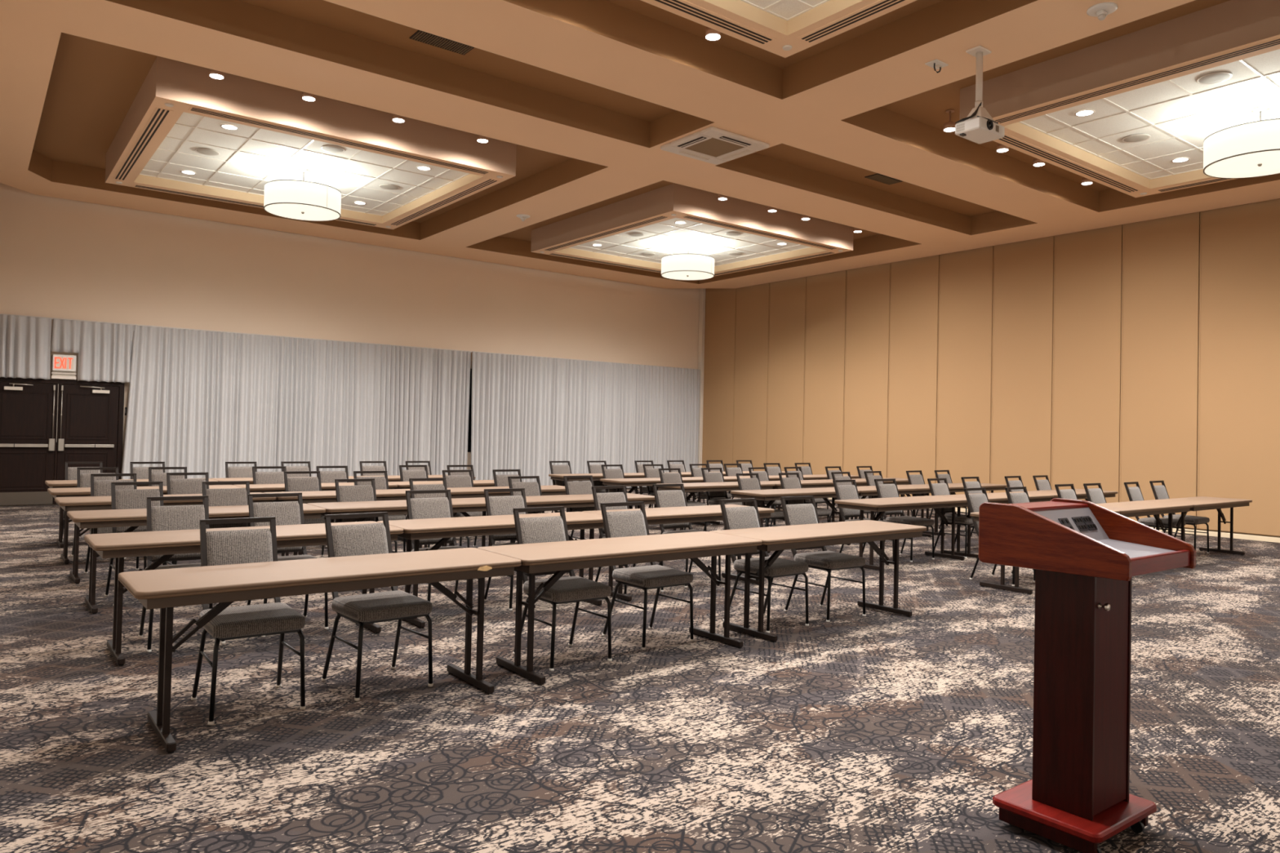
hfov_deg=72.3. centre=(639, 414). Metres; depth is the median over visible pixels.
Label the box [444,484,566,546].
folding table
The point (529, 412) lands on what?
curtain
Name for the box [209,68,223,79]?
spotlight
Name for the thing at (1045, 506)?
shelf
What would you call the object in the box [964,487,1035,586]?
banquet chair
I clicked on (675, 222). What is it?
recessed light
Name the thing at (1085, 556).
lectern
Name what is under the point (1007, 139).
diffuser
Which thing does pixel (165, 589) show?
folding table
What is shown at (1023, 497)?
banquet chair
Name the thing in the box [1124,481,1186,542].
banquet chair
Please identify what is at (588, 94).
ceiling
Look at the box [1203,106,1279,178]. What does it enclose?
drum pendant
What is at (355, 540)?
banquet chair
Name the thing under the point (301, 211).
diffuser
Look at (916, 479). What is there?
banquet chair
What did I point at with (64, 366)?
exit sign
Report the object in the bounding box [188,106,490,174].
diffuser
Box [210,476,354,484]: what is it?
folding table
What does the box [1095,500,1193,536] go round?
folding table
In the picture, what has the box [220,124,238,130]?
recessed light
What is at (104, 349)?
curtain
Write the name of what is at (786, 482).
banquet chair
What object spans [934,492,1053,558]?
folding table
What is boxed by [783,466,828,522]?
banquet chair
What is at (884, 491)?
banquet chair
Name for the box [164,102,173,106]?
cap
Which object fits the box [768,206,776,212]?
spotlight
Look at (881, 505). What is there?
folding table
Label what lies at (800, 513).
banquet chair
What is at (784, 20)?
ceiling panel
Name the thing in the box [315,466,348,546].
banquet chair
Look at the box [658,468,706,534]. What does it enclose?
banquet chair
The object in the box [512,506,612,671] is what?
banquet chair
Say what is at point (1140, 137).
ceiling speaker
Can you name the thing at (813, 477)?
folding table
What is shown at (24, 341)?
curtain
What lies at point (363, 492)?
banquet chair
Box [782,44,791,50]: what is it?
cap
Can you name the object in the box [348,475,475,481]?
folding table
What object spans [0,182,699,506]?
wall
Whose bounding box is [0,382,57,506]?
door
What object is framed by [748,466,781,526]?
banquet chair
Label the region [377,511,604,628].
folding table
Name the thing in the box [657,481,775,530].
folding table
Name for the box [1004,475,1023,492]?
banquet chair
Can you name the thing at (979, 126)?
ceiling projector
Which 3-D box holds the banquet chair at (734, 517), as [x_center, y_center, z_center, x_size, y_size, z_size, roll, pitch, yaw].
[0.953,1.142,6.798,0.460,0.935,0.597,2,-1,-38]
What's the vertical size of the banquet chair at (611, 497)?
0.935 m
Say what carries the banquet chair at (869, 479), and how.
on the floor
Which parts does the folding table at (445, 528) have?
leg, leg, leg, leg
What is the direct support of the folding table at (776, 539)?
on the floor
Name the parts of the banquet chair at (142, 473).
backrest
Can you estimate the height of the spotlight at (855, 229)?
0.238 m
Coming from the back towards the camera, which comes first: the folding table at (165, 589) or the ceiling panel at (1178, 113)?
the ceiling panel at (1178, 113)
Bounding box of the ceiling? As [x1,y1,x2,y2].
[0,0,1279,288]
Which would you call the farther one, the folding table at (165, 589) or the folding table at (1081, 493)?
the folding table at (1081, 493)
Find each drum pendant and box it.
[263,168,341,221]
[661,244,714,279]
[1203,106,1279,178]
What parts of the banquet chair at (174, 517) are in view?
leg, leg, seat, frame, backrest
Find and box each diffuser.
[113,106,173,180]
[133,183,377,226]
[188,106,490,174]
[264,203,339,221]
[388,177,499,226]
[544,215,669,251]
[548,253,661,272]
[651,0,776,44]
[662,271,713,279]
[681,215,837,249]
[714,251,835,275]
[796,0,907,43]
[994,37,1279,124]
[997,133,1141,192]
[1155,177,1230,191]
[1204,150,1279,177]
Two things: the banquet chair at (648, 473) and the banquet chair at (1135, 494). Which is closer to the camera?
the banquet chair at (1135, 494)
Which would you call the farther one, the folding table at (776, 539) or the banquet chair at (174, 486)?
the banquet chair at (174, 486)
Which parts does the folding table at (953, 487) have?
leg, leg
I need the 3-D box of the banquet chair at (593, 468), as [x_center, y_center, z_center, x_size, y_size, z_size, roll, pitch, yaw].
[-0.563,1.244,14.579,0.460,0.935,0.597,2,-1,-39]
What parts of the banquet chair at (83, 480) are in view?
frame, backrest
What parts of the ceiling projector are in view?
ceiling plate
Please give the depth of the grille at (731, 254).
18.18 m
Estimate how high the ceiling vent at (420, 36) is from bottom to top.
0.014 m
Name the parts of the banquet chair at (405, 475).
frame, backrest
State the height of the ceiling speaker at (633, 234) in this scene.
0.010 m
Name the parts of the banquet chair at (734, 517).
leg, backrest, frame, leg, leg, seat, leg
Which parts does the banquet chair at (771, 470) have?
frame, backrest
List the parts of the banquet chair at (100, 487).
leg, seat, backrest, frame, leg, leg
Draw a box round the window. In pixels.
[467,368,471,452]
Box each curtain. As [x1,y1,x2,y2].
[0,314,51,379]
[50,318,134,382]
[120,324,471,479]
[471,351,699,488]
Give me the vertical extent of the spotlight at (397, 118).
0.238 m
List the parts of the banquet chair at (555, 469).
frame, backrest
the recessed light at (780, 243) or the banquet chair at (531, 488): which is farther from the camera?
the recessed light at (780, 243)
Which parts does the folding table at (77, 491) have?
leg, leg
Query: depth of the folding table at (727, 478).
14.41 m
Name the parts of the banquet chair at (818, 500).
frame, backrest, seat, leg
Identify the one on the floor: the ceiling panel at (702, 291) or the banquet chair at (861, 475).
the banquet chair at (861, 475)
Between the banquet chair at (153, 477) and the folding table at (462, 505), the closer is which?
the folding table at (462, 505)
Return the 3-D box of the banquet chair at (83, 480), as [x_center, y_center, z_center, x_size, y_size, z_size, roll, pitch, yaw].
[-5.738,1.037,9.296,0.460,0.935,0.597,2,-1,-37]
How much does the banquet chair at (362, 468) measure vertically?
0.935 m
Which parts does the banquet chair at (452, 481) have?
leg, frame, backrest, seat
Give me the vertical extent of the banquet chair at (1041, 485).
0.935 m
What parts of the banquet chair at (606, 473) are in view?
backrest, frame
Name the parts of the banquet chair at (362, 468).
backrest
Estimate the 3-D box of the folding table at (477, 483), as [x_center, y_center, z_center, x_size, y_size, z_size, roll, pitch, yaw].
[-2.448,1.252,11.592,1.788,0.730,0.586,2,-1,-37]
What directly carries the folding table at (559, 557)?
on the floor
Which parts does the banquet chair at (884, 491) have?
frame, backrest, leg, seat, leg, leg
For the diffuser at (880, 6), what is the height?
0.007 m
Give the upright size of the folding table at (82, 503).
0.730 m
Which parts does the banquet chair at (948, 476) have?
frame, backrest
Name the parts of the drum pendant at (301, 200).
lamp shade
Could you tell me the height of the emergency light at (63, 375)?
0.100 m
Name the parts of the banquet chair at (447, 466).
frame, backrest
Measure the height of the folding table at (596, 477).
0.730 m
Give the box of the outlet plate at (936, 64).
[924,58,948,73]
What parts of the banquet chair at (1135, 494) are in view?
backrest, frame, leg, seat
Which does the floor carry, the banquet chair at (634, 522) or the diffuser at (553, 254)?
the banquet chair at (634, 522)
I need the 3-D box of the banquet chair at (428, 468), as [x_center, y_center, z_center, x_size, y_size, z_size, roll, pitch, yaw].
[-3.157,1.157,12.882,0.460,0.935,0.597,2,-1,-39]
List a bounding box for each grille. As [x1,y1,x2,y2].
[322,146,343,152]
[629,233,643,236]
[641,253,654,255]
[684,137,744,156]
[729,253,742,255]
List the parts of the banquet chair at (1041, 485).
backrest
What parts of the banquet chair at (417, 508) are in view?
leg, frame, backrest, seat, leg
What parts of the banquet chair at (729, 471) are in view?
frame, backrest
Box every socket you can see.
[1061,519,1074,529]
[1074,518,1088,528]
[1083,517,1097,528]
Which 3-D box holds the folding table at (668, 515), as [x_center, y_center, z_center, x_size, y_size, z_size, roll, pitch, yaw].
[0.386,1.256,8.193,1.888,0.730,0.617,2,-1,-37]
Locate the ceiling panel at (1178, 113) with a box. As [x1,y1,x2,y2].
[959,0,1279,197]
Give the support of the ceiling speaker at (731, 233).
attached to the ceiling panel at (662, 237)
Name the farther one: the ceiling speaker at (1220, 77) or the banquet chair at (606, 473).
the banquet chair at (606, 473)
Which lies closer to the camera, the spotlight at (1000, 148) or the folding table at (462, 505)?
the folding table at (462, 505)
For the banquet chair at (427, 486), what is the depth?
8.85 m
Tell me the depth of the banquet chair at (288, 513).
6.51 m
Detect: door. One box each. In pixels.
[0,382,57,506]
[55,384,119,504]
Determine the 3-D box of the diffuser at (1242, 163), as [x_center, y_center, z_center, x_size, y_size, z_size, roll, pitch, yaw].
[6.852,-2.763,9.679,1.030,0.033,1.030,2,-1,-37]
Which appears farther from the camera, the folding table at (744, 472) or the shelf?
the folding table at (744, 472)
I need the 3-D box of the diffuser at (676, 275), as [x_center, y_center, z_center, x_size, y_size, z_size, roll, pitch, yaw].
[0.946,-2.760,17.380,1.030,0.033,1.030,2,-1,-37]
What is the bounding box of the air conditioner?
[660,126,769,164]
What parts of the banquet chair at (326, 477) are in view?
frame, backrest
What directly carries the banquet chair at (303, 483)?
on the floor
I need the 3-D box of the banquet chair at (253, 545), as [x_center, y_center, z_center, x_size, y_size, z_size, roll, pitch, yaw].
[-2.056,1.037,4.595,0.460,0.935,0.597,2,-1,-37]
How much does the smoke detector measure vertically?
0.098 m
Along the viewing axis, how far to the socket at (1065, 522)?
3.37 m
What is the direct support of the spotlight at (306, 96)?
attached to the ceiling
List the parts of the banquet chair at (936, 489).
leg, backrest, frame, seat, leg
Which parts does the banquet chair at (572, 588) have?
leg, backrest, frame, leg, seat, leg, leg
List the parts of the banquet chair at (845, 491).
backrest, frame, seat, leg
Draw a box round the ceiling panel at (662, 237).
[530,183,853,275]
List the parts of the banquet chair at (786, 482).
frame, backrest, seat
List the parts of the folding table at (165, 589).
leg, leg, leg, leg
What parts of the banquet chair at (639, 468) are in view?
frame, backrest, seat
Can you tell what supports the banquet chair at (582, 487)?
on the floor
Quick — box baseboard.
[828,497,1279,542]
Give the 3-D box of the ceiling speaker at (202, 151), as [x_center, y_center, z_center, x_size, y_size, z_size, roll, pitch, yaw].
[-5.969,-3.625,12.077,0.310,0.010,0.310,2,-1,-37]
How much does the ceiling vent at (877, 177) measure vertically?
0.014 m
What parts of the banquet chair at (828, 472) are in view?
frame, backrest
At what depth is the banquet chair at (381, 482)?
9.96 m
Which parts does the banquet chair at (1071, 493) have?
backrest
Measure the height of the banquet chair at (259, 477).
0.935 m
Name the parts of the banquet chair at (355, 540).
leg, leg, backrest, frame, seat, leg, leg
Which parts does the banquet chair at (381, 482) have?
frame, backrest, seat, leg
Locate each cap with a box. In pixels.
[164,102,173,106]
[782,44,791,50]
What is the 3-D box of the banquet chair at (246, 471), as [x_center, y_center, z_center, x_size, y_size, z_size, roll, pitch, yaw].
[-5.126,1.087,11.372,0.460,0.935,0.597,2,-1,-37]
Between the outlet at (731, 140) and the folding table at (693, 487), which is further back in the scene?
the folding table at (693, 487)
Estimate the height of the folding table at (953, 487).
0.730 m
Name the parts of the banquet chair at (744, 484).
backrest, frame, seat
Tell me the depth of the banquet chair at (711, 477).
12.85 m
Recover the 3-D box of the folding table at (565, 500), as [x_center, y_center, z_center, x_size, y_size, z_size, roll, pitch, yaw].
[-0.696,1.255,9.489,1.846,0.730,0.617,2,-1,-37]
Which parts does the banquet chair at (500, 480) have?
frame, backrest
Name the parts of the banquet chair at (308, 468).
backrest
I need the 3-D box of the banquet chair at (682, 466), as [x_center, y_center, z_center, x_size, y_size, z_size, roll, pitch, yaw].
[0.814,1.293,15.681,0.460,0.935,0.597,2,-1,-39]
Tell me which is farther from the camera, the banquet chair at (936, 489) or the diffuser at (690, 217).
the diffuser at (690, 217)
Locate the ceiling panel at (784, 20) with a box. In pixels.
[640,0,916,57]
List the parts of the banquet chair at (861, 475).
frame, backrest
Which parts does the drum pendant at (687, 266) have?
lamp shade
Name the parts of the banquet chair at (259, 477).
backrest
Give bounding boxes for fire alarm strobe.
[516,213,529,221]
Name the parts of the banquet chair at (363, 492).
frame, backrest, leg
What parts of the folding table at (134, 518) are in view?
leg, leg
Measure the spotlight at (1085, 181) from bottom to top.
0.238 m
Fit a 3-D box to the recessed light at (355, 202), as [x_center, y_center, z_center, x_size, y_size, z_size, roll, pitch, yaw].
[-4.698,-3.556,14.691,0.210,0.008,0.210,2,-1,-37]
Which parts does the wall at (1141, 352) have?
wall panel, wall panel, wall panel, wall panel, wall panel, wall panel, wall panel, wall panel, wall panel, wall panel, wall panel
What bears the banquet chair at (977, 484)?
on the floor
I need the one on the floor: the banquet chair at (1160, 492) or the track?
the banquet chair at (1160, 492)
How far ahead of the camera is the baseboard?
13.57 m
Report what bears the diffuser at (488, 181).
attached to the ceiling panel at (251, 156)
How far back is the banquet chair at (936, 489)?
11.09 m
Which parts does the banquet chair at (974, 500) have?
leg, frame, backrest, leg, leg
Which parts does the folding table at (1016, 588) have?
leg, leg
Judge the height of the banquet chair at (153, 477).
0.935 m
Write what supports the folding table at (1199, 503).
on the floor
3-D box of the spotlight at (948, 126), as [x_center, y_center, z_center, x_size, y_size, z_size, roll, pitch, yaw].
[3.819,-3.631,10.788,0.144,0.238,0.144,2,-1,-37]
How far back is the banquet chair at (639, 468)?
15.30 m
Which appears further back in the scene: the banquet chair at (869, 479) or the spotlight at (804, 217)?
the spotlight at (804, 217)
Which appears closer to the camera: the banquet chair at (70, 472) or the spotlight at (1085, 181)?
the banquet chair at (70, 472)
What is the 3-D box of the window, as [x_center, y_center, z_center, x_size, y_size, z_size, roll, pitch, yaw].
[-3.817,-0.103,19.365,0.500,1.850,0.022,2,-1,-37]
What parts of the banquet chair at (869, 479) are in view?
frame, backrest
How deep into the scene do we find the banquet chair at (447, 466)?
12.04 m
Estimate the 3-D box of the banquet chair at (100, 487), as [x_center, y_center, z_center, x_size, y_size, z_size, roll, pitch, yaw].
[-4.950,1.037,8.277,0.460,0.935,0.597,2,-1,-38]
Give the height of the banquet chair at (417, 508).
0.935 m
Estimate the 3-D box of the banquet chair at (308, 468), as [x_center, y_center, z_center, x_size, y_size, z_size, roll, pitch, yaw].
[-4.563,1.107,11.803,0.460,0.935,0.597,2,-1,-39]
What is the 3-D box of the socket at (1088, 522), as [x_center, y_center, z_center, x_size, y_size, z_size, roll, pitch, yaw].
[1.785,0.427,3.473,0.056,0.039,0.029,2,-1,-37]
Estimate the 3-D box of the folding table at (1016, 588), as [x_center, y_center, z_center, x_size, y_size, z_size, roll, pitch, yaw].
[4.162,1.353,8.950,1.885,0.730,0.617,2,-1,-37]
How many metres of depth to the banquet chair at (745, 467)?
16.86 m
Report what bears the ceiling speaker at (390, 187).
attached to the ceiling panel at (251, 156)
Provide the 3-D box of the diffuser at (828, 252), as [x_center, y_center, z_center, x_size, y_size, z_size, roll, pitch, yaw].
[2.634,-3.190,18.675,0.170,0.007,3.800,2,-1,-37]
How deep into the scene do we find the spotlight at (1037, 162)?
12.04 m
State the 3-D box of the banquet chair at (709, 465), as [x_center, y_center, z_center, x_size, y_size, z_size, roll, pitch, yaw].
[1.564,1.319,16.230,0.460,0.935,0.597,2,-1,-37]
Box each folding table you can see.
[44,478,217,547]
[47,484,242,564]
[54,492,276,584]
[66,503,325,613]
[84,520,403,666]
[118,547,521,753]
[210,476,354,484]
[233,482,397,493]
[263,488,426,555]
[307,497,491,546]
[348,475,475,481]
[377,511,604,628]
[387,480,524,542]
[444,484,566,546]
[477,531,762,684]
[510,493,655,570]
[548,472,644,511]
[582,504,774,601]
[600,476,705,525]
[636,471,725,507]
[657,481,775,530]
[691,475,786,524]
[709,520,926,642]
[722,471,785,508]
[730,487,859,553]
[760,479,853,526]
[771,474,859,514]
[828,477,909,522]
[828,484,931,543]
[834,495,968,569]
[911,483,1007,535]
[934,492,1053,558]
[969,509,1119,595]
[1012,488,1117,501]
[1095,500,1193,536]
[1142,496,1252,563]
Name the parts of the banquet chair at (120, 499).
leg, frame, backrest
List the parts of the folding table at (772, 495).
leg, leg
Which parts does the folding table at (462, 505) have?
leg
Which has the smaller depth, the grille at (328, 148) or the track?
the grille at (328, 148)
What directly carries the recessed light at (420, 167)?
attached to the ceiling panel at (251, 156)
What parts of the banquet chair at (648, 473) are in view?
backrest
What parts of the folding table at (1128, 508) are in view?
leg, leg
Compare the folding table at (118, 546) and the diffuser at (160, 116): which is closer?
the folding table at (118, 546)
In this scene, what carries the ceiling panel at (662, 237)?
attached to the ceiling
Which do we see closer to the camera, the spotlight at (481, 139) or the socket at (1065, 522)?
the socket at (1065, 522)
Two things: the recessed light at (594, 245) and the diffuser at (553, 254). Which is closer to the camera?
the recessed light at (594, 245)
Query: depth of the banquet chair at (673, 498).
8.72 m
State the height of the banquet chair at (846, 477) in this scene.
0.935 m
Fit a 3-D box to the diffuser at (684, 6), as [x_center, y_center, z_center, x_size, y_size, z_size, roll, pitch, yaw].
[-0.322,-3.461,6.843,3.800,0.007,0.170,2,-1,-37]
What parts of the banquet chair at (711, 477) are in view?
frame, backrest, seat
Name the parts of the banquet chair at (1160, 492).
backrest, frame, seat, leg, leg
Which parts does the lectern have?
panel, panel, control plate, plate, control plate, control plate, knob, door, panel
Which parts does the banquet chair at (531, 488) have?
frame, backrest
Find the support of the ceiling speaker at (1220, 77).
attached to the ceiling panel at (1178, 113)
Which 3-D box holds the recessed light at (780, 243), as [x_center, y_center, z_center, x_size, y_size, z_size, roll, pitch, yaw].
[2.782,-3.348,17.150,0.210,0.008,0.210,2,-1,-37]
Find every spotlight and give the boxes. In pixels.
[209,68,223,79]
[302,91,315,101]
[392,113,404,122]
[477,134,488,142]
[705,26,720,40]
[718,194,727,199]
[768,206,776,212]
[801,214,809,220]
[853,227,862,232]
[943,109,955,132]
[996,143,1008,152]
[1033,158,1044,166]
[1081,177,1092,185]
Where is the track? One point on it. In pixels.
(0, 313)
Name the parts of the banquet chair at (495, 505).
leg, seat, frame, backrest, leg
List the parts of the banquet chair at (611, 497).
leg, frame, backrest, leg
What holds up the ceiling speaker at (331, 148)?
attached to the ceiling panel at (251, 156)
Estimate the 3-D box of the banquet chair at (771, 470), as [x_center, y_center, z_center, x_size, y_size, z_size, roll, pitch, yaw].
[2.506,1.325,15.347,0.460,0.935,0.597,2,-1,-37]
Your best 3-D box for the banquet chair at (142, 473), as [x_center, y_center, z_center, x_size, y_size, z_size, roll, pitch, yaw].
[-6.033,1.057,10.802,0.460,0.935,0.597,2,-1,-39]
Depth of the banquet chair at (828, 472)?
14.52 m
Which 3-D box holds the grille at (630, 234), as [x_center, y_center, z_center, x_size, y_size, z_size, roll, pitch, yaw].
[-0.072,-3.415,16.600,0.276,0.009,0.276,2,-1,-37]
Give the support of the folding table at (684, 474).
on the floor
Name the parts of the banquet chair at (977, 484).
frame, backrest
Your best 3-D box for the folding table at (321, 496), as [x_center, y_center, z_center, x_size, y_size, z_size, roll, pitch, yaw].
[-3.074,1.202,9.500,1.815,0.730,0.605,2,-1,-37]
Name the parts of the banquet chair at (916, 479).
frame, backrest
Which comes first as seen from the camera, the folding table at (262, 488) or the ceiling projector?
the ceiling projector
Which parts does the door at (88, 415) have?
latch rod, panel, panel, closer arm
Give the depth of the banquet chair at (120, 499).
7.37 m
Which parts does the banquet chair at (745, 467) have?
frame, backrest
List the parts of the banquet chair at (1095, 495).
frame, backrest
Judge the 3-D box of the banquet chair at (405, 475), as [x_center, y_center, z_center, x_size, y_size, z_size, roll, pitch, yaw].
[-2.871,1.139,11.495,0.460,0.935,0.597,2,-1,-38]
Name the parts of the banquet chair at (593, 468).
backrest, seat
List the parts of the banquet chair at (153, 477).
backrest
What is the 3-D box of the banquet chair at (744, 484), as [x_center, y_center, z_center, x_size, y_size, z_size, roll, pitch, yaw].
[1.574,1.233,11.255,0.460,0.935,0.597,2,-1,-38]
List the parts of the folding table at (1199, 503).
leg, leg, leg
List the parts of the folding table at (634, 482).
leg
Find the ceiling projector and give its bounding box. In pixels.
[955,45,1004,143]
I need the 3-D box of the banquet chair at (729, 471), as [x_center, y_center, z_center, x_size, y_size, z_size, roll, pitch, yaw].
[1.738,1.296,14.658,0.460,0.935,0.597,2,-1,-38]
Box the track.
[0,313,698,369]
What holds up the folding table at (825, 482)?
on the floor
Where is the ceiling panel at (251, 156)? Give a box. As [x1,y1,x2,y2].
[105,56,516,229]
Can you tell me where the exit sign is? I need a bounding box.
[50,354,76,379]
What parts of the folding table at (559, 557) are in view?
leg, leg, leg, leg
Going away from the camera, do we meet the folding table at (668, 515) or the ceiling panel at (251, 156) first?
the folding table at (668, 515)
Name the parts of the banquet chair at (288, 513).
backrest, frame, seat, leg, leg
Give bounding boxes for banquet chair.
[62,462,102,533]
[71,466,126,559]
[84,473,146,573]
[104,481,177,605]
[129,462,164,479]
[137,495,225,652]
[148,466,186,486]
[162,472,208,565]
[191,516,306,725]
[201,480,249,528]
[225,462,257,478]
[247,493,328,637]
[252,466,286,484]
[280,461,311,476]
[284,471,335,556]
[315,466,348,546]
[320,511,433,701]
[334,478,397,552]
[353,471,405,552]
[359,461,386,475]
[399,465,428,518]
[405,461,431,519]
[405,489,478,619]
[408,477,469,548]
[442,470,487,546]
[446,465,475,538]
[484,488,558,610]
[492,469,521,542]
[507,475,544,542]
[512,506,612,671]
[549,461,573,512]
[563,475,605,539]
[586,461,607,493]
[591,485,663,594]
[600,501,693,649]
[601,464,644,506]
[634,460,653,507]
[642,464,664,507]
[652,483,720,587]
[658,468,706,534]
[666,460,704,502]
[689,463,731,524]
[701,467,742,531]
[706,460,733,497]
[719,497,808,633]
[724,463,764,521]
[736,460,772,508]
[736,473,784,527]
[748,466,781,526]
[763,462,782,507]
[778,472,831,546]
[780,495,866,622]
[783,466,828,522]
[794,462,831,507]
[825,466,868,522]
[831,471,881,520]
[832,479,894,561]
[856,466,898,520]
[863,471,913,519]
[874,478,934,562]
[906,470,937,535]
[927,478,976,558]
[934,470,968,533]
[960,476,982,547]
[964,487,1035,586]
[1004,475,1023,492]
[1004,486,1033,574]
[1032,475,1051,490]
[1054,484,1077,499]
[1083,483,1147,525]
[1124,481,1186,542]
[1149,480,1209,553]
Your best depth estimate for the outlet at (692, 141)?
10.99 m
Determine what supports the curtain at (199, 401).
hanging from the track
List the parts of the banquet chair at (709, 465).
frame, backrest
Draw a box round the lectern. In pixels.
[978,497,1195,852]
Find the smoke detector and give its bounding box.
[1086,2,1117,20]
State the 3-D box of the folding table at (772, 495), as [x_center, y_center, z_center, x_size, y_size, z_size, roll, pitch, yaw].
[2.035,1.348,11.386,1.835,0.730,0.617,2,-1,-37]
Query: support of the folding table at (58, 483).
on the floor
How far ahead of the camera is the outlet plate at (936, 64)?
8.62 m
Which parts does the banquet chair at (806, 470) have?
frame, backrest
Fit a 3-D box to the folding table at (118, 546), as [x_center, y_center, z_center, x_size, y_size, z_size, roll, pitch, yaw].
[-2.610,1.150,5.890,1.888,0.730,0.617,2,-1,-37]
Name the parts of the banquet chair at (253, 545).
leg, leg, backrest, frame, seat, leg, leg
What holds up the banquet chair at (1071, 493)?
on the floor
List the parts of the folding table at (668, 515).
leg, leg, leg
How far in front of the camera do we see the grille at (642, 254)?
18.39 m
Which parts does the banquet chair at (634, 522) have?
leg, backrest, frame, leg, seat, leg, leg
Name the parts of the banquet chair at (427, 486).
frame, backrest, leg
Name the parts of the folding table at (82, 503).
leg, leg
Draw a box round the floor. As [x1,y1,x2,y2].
[0,488,1279,852]
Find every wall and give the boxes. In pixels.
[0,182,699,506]
[702,198,1279,537]
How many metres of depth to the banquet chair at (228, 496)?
7.71 m
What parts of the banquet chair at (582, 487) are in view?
frame, backrest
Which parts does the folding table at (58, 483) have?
leg, leg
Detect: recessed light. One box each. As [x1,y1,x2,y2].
[180,170,195,174]
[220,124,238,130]
[353,201,366,204]
[416,165,431,170]
[591,244,602,246]
[674,221,686,224]
[776,242,787,245]
[1074,109,1094,116]
[1171,157,1189,163]
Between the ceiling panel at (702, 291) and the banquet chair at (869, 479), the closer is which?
the banquet chair at (869, 479)
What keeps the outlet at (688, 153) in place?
attached to the air conditioner
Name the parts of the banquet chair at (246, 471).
backrest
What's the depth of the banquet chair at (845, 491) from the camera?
10.26 m
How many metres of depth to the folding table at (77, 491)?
8.88 m
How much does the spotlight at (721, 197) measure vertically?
0.238 m
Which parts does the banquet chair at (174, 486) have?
frame, backrest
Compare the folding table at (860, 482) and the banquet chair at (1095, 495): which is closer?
the banquet chair at (1095, 495)
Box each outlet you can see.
[677,136,706,147]
[680,151,710,159]
[719,136,751,146]
[721,150,751,159]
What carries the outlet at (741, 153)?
attached to the air conditioner
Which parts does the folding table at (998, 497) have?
leg, leg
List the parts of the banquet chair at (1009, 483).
backrest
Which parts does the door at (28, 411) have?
closer arm, panel, panel, kick plate, latch rod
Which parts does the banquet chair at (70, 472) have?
leg, backrest, frame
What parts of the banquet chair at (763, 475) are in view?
frame, backrest, leg, seat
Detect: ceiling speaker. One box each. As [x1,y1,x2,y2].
[195,148,219,155]
[320,145,345,153]
[379,184,399,190]
[627,232,644,236]
[640,253,655,256]
[725,231,742,235]
[728,252,742,255]
[1121,133,1151,142]
[1195,71,1232,84]
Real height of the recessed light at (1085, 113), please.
0.008 m
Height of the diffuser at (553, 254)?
0.007 m
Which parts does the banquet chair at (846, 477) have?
frame, backrest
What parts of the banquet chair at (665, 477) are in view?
frame, backrest, seat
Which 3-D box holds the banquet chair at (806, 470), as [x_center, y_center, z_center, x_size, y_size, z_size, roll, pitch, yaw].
[3.142,1.347,15.840,0.460,0.935,0.597,2,-1,-36]
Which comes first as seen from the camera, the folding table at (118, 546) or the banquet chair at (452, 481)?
the folding table at (118, 546)
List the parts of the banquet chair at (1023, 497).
frame, backrest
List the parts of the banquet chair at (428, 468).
frame, backrest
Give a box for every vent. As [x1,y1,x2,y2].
[409,30,474,55]
[865,173,902,185]
[956,124,962,132]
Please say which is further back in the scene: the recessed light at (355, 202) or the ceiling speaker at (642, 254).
the ceiling speaker at (642, 254)
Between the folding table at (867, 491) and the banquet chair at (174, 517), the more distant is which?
the folding table at (867, 491)
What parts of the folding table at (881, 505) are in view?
leg, leg, leg, leg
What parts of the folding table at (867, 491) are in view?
leg, leg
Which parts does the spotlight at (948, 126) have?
stem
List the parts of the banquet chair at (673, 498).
frame, backrest, seat, leg, leg, leg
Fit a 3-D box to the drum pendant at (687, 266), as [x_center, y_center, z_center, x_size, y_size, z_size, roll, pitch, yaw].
[0.952,-3.063,17.385,1.056,0.640,1.056,2,-1,-37]
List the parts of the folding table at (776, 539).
leg, leg, leg, leg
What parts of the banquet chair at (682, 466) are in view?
frame, backrest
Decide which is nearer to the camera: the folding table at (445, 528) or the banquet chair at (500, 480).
the folding table at (445, 528)
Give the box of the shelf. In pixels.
[1015,501,1088,511]
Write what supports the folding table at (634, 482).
on the floor
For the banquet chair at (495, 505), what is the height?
0.935 m
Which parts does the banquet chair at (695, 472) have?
frame, backrest, seat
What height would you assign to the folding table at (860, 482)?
0.730 m
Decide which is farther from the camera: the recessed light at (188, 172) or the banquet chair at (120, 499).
the recessed light at (188, 172)
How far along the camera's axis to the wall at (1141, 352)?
16.12 m
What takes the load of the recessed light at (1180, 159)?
attached to the ceiling panel at (1178, 113)
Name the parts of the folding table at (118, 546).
leg, leg, leg, leg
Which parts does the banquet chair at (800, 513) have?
leg, backrest, frame, leg, leg, seat, leg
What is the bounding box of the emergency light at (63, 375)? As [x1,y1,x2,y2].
[50,372,76,379]
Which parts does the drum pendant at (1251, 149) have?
lamp shade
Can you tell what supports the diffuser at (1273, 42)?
attached to the ceiling panel at (1178, 113)
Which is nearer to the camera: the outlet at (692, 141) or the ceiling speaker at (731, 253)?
the outlet at (692, 141)
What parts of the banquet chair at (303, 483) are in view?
frame, backrest, seat, leg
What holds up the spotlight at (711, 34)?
attached to the ceiling

